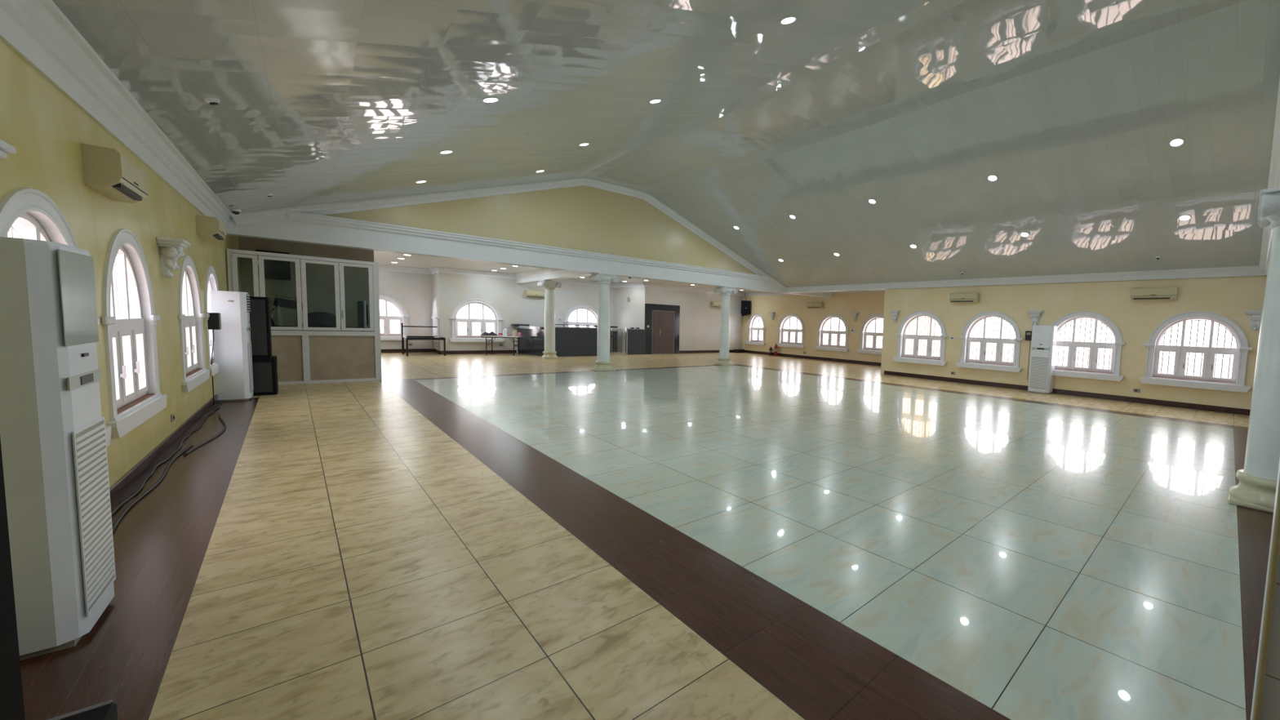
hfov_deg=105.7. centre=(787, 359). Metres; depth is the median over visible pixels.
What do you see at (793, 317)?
grille
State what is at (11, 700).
door
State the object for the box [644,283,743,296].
trim
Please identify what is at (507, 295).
wall
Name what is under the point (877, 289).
trim
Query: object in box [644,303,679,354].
door
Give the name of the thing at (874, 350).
window
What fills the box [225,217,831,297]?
beam
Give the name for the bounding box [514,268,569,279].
trim
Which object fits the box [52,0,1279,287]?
ceiling
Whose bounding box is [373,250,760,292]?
ceiling
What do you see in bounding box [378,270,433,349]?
wall
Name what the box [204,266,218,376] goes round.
window
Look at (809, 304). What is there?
air conditioner
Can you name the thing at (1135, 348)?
wall switch
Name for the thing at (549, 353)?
column
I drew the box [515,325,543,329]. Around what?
countertop
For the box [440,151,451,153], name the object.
diffuser
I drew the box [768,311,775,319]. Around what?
wall bracket
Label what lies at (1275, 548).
trim
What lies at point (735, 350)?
case
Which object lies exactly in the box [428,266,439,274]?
trim
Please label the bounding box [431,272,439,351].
wall
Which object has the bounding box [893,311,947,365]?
window
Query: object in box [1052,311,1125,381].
window
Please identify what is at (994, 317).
grille
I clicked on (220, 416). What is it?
power cable
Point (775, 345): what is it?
fire extinguisher
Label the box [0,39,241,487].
wall
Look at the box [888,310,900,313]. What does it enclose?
shelf
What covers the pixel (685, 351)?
baseboard
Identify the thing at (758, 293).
trim
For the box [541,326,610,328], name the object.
countertop
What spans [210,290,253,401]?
air conditioner
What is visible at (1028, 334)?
stabilizer
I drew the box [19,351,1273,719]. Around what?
floor
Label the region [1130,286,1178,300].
air conditioner
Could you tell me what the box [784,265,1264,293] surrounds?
trim
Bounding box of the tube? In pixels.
[357,300,368,328]
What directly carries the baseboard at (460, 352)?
attached to the wall at (507, 295)
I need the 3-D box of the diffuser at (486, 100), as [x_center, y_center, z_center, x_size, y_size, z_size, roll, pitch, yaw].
[-3.743,-3.277,5.895,0.156,0.013,0.156,6,25,44]
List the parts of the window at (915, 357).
sill, sill, frame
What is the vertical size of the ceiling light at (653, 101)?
0.071 m
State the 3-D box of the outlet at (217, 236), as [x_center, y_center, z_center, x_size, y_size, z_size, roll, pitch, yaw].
[-8.772,-1.898,7.203,0.630,0.035,0.062,6,6,44]
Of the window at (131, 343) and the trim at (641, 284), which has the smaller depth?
the window at (131, 343)
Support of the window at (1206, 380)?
in the wall at (1229, 297)
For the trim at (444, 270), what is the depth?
19.53 m
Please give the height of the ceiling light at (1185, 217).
0.077 m
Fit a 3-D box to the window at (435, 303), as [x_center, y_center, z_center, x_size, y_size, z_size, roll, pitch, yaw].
[-14.156,-1.647,18.892,1.460,1.750,0.313,6,6,44]
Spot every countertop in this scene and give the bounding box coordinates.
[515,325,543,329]
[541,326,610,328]
[610,329,617,352]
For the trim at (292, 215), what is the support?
attached to the wall at (582, 217)
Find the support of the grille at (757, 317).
attached to the window at (759, 342)
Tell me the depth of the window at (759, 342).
26.08 m
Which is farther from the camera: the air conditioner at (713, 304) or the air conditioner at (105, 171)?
the air conditioner at (713, 304)
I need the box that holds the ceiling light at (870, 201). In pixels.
[868,199,875,204]
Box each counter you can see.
[515,324,610,356]
[622,328,645,355]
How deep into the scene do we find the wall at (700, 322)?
24.75 m
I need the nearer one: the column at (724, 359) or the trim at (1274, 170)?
the trim at (1274, 170)
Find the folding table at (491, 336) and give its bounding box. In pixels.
[480,335,523,355]
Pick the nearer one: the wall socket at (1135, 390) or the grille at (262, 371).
the grille at (262, 371)
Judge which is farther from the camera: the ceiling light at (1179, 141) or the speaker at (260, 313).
the speaker at (260, 313)
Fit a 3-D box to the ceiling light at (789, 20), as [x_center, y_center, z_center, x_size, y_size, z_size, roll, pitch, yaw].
[0.004,-3.899,5.374,0.184,0.071,0.195,-1,5,-39]
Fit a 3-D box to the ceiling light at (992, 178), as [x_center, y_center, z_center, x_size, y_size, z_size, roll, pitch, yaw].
[4.240,-3.764,9.692,0.195,0.077,0.182,5,5,38]
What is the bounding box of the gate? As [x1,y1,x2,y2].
[610,328,622,352]
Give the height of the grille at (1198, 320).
1.410 m
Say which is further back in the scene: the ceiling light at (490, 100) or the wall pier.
the ceiling light at (490, 100)
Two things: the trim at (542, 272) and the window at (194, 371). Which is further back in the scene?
the trim at (542, 272)
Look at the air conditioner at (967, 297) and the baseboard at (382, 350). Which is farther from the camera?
the baseboard at (382, 350)
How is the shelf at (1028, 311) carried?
attached to the wall bracket at (1034, 314)
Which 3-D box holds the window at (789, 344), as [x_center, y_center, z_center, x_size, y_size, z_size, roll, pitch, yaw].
[0.209,-1.528,24.134,2.040,1.750,0.350,6,6,44]
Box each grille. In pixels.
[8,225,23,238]
[71,416,115,617]
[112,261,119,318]
[248,341,253,393]
[252,362,272,392]
[753,316,763,340]
[783,316,801,342]
[823,317,844,346]
[866,318,883,348]
[906,316,941,356]
[969,316,1014,362]
[1029,355,1048,390]
[1055,318,1112,369]
[1158,319,1236,378]
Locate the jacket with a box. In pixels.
[480,331,497,335]
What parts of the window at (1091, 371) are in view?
sill, frame, sill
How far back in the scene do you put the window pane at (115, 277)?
4.37 m
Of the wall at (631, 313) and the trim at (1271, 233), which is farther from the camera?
the wall at (631, 313)
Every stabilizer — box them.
[207,312,221,404]
[1025,330,1031,379]
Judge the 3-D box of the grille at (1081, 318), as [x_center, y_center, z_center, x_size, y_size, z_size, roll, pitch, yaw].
[7.888,-0.409,12.456,1.480,1.410,0.020,6,6,44]
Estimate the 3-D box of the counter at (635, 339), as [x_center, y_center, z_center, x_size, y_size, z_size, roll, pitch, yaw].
[-7.297,-0.893,22.238,0.420,1.240,0.990,6,6,44]
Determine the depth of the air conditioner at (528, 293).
20.56 m
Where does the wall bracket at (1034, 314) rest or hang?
attached to the wall at (1229, 297)
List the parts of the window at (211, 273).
frame, sill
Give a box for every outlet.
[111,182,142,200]
[212,233,223,239]
[246,293,250,312]
[951,300,973,302]
[1133,297,1169,299]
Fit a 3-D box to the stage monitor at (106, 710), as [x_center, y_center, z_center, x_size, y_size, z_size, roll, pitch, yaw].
[-2.101,1.254,1.154,0.452,0.353,0.460,6,6,44]
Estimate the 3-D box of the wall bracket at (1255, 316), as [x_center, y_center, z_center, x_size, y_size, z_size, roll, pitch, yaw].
[9.964,-0.834,9.959,0.380,0.428,0.190,6,6,44]
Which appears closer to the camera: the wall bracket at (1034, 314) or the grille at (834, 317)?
the wall bracket at (1034, 314)
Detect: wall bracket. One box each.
[0,139,16,158]
[155,236,190,278]
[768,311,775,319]
[849,312,858,321]
[888,310,900,322]
[1026,310,1044,324]
[1244,310,1262,330]
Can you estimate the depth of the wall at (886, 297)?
17.67 m
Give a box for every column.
[537,280,562,359]
[588,272,619,371]
[713,285,737,365]
[1227,186,1279,513]
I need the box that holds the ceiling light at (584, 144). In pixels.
[578,142,589,146]
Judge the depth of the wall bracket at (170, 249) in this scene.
5.15 m
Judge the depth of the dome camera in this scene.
8.69 m
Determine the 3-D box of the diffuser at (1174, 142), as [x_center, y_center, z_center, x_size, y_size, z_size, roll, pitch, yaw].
[6.337,-3.545,7.628,0.156,0.013,0.156,6,-15,44]
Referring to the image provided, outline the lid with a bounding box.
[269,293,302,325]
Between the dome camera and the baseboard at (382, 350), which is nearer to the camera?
the dome camera
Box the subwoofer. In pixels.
[252,355,278,395]
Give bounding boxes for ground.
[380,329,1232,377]
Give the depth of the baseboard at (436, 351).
18.89 m
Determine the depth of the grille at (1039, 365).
12.70 m
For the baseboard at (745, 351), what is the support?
attached to the wall at (867, 304)
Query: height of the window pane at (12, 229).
1.410 m
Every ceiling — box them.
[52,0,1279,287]
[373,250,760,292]
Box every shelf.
[155,236,190,248]
[511,324,529,326]
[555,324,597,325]
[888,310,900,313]
[1026,310,1044,313]
[1244,310,1262,315]
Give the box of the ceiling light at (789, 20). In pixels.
[779,16,796,24]
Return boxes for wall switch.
[1133,346,1142,351]
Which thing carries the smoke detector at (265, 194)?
attached to the ceiling at (1075, 108)
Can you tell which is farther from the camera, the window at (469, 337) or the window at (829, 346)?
the window at (829, 346)
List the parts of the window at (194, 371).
fanlight pane, handle, frame, sill, sill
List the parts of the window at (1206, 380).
sill, sill, frame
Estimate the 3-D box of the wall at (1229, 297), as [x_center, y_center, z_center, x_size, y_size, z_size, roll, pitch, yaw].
[8.027,-0.770,12.179,12.550,3.500,0.240,6,6,44]
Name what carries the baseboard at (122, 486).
attached to the wall at (46, 130)
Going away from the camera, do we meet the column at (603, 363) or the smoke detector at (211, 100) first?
the smoke detector at (211, 100)
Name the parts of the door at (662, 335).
panel, frame, panel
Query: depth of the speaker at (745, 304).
26.06 m
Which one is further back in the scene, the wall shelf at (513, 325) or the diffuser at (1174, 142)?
the wall shelf at (513, 325)
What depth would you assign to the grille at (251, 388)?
8.05 m
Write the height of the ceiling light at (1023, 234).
0.077 m
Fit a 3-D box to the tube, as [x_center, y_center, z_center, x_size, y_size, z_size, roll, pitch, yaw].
[-9.974,-1.077,10.986,0.052,0.640,0.180,6,6,44]
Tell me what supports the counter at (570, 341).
on the floor
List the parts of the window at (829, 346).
sill, frame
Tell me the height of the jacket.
0.188 m
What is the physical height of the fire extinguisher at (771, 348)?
0.450 m
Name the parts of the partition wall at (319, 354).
panel, panel, glass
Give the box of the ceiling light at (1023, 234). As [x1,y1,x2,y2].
[1020,232,1029,236]
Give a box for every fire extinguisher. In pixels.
[768,346,772,355]
[773,343,777,355]
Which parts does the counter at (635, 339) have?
post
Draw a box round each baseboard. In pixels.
[109,394,217,506]
[381,348,433,352]
[433,349,439,354]
[440,350,516,354]
[679,350,733,353]
[744,350,880,365]
[884,370,1250,415]
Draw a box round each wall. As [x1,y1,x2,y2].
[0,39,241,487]
[226,248,382,384]
[238,236,373,331]
[324,185,755,274]
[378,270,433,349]
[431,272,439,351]
[438,272,613,353]
[613,287,644,352]
[644,287,743,354]
[742,292,936,362]
[880,288,929,373]
[884,275,1266,409]
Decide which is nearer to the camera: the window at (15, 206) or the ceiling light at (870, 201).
the window at (15, 206)
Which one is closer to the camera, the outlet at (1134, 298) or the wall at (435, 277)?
the outlet at (1134, 298)
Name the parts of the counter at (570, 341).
panel, panel, panel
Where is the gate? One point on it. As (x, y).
(621, 335)
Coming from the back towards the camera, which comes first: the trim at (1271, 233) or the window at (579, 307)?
the window at (579, 307)
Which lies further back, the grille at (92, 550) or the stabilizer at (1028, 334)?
the stabilizer at (1028, 334)
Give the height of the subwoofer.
0.680 m
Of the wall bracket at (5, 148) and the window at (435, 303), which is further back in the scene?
the window at (435, 303)
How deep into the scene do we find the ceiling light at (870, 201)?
11.77 m
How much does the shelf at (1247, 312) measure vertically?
0.090 m
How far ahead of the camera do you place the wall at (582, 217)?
13.60 m
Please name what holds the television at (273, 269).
attached to the wall at (320, 278)
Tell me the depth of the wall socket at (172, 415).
5.32 m
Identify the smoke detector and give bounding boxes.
[204,97,220,105]
[264,193,273,196]
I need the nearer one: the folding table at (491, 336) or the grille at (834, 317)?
the folding table at (491, 336)
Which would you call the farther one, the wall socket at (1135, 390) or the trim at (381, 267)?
the trim at (381, 267)
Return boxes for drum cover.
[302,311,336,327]
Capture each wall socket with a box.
[170,412,175,422]
[1133,388,1140,392]
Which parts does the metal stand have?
leg, rail, frame, leg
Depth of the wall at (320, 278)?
11.79 m
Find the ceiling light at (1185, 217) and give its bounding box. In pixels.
[1178,214,1191,220]
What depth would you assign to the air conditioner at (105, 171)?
3.54 m
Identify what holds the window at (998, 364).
in the wall at (1229, 297)
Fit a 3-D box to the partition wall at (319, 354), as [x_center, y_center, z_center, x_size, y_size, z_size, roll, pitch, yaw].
[-11.082,-0.942,10.884,2.580,2.710,2.230,6,6,44]
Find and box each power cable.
[111,401,222,515]
[112,443,193,532]
[182,413,226,455]
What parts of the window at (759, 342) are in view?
sill, frame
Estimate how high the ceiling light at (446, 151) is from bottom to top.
0.071 m
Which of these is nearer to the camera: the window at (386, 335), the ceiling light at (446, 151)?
the ceiling light at (446, 151)
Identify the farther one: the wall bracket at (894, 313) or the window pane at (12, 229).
the wall bracket at (894, 313)
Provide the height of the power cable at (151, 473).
0.025 m
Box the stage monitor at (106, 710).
[47,699,117,719]
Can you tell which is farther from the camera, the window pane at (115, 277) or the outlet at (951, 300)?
the outlet at (951, 300)
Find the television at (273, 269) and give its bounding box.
[255,249,291,280]
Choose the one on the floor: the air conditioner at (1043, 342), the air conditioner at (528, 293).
the air conditioner at (1043, 342)
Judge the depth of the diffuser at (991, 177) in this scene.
9.68 m
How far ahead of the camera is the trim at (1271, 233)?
8.00 m
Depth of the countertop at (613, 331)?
22.80 m
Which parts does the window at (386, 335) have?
frame, sill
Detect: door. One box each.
[0,438,25,719]
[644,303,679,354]
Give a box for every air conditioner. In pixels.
[0,236,115,660]
[80,142,147,203]
[195,214,226,240]
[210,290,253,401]
[524,289,544,297]
[711,301,720,307]
[806,302,824,308]
[949,292,979,302]
[1027,324,1057,394]
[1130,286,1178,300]
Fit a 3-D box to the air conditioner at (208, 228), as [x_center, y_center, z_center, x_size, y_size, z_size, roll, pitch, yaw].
[-8.832,-2.006,7.180,0.800,0.280,0.223,6,6,44]
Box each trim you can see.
[0,0,231,225]
[231,177,786,291]
[287,210,768,280]
[378,264,431,274]
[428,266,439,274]
[439,266,613,287]
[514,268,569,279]
[516,271,591,284]
[612,282,644,287]
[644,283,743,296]
[742,289,884,296]
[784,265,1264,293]
[786,288,884,293]
[1252,474,1279,719]
[1259,77,1279,270]
[1264,183,1279,275]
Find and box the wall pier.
[1250,458,1279,719]
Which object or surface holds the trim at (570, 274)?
attached to the wall at (507, 295)
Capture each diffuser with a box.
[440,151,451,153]
[484,97,497,102]
[650,99,660,102]
[781,17,795,23]
[988,175,996,180]
[1170,139,1182,146]
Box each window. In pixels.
[0,187,111,446]
[100,228,167,439]
[177,255,209,392]
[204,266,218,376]
[379,294,409,340]
[430,297,439,342]
[448,299,504,342]
[563,305,597,327]
[745,312,765,345]
[776,313,805,348]
[813,313,849,351]
[856,314,883,354]
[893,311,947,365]
[955,311,1023,372]
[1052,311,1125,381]
[1139,311,1253,392]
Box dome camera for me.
[230,208,241,214]
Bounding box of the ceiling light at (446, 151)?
[440,150,453,153]
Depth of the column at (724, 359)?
17.88 m
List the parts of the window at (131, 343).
handle, frame, sill, handle, sill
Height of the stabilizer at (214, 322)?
1.460 m
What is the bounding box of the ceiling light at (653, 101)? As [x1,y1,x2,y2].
[648,98,661,103]
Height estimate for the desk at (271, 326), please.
1.200 m
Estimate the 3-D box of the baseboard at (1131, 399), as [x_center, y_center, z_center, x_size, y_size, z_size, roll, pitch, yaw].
[7.807,0.906,12.279,12.350,0.130,0.018,6,6,44]
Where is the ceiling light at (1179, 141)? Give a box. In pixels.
[1168,137,1184,146]
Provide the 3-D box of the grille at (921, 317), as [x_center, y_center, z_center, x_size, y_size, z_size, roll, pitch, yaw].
[4.584,-0.758,15.710,1.480,1.410,0.020,6,6,44]
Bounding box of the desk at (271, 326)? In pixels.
[271,325,365,331]
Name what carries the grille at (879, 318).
attached to the window at (874, 350)
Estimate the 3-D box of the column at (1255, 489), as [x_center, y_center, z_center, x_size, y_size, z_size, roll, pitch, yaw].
[4.750,-0.076,4.473,0.570,3.000,0.750,6,6,44]
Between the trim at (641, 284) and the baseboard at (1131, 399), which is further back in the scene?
the trim at (641, 284)
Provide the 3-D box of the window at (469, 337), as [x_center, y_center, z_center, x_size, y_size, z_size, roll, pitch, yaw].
[-12.811,-1.627,19.298,0.313,1.745,1.930,6,6,44]
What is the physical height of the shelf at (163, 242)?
0.090 m
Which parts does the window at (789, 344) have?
sill, frame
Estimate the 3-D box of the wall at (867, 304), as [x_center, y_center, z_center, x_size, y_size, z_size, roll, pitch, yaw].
[1.589,-1.765,22.866,12.000,3.500,0.240,6,6,44]
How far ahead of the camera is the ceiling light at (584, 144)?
9.40 m
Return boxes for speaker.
[248,296,271,358]
[741,292,751,315]
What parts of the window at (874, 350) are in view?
sill, frame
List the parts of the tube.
plate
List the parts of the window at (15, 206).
frame, sill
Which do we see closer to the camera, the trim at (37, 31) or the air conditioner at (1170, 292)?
the trim at (37, 31)
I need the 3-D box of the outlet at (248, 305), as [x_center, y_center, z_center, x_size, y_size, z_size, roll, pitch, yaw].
[-9.332,-0.981,8.098,0.400,0.310,0.018,6,6,44]
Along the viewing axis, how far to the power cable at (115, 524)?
3.92 m
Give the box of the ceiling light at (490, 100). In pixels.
[481,97,499,102]
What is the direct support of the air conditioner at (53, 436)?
on the floor
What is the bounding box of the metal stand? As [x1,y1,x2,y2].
[400,323,445,355]
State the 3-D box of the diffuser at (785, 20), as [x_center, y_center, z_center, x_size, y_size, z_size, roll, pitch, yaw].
[0.004,-3.902,5.374,0.156,0.013,0.156,6,25,44]
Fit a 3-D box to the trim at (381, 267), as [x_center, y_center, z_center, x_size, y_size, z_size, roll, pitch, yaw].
[-15.364,-3.576,18.359,0.140,0.210,2.300,6,6,44]
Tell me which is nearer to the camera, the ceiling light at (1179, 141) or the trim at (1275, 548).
the trim at (1275, 548)
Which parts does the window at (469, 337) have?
sill, frame, sill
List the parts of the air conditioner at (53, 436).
outlet panel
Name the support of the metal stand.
on the floor
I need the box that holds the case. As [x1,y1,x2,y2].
[733,349,744,352]
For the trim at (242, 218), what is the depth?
11.90 m
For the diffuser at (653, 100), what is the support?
attached to the ceiling light at (653, 101)
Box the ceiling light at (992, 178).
[987,174,997,181]
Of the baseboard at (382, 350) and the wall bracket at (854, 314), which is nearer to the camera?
the baseboard at (382, 350)
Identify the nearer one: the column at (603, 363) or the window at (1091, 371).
the window at (1091, 371)
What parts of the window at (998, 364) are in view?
sill, sill, frame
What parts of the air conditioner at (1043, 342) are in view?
outlet panel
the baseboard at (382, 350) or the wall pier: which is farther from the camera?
the baseboard at (382, 350)

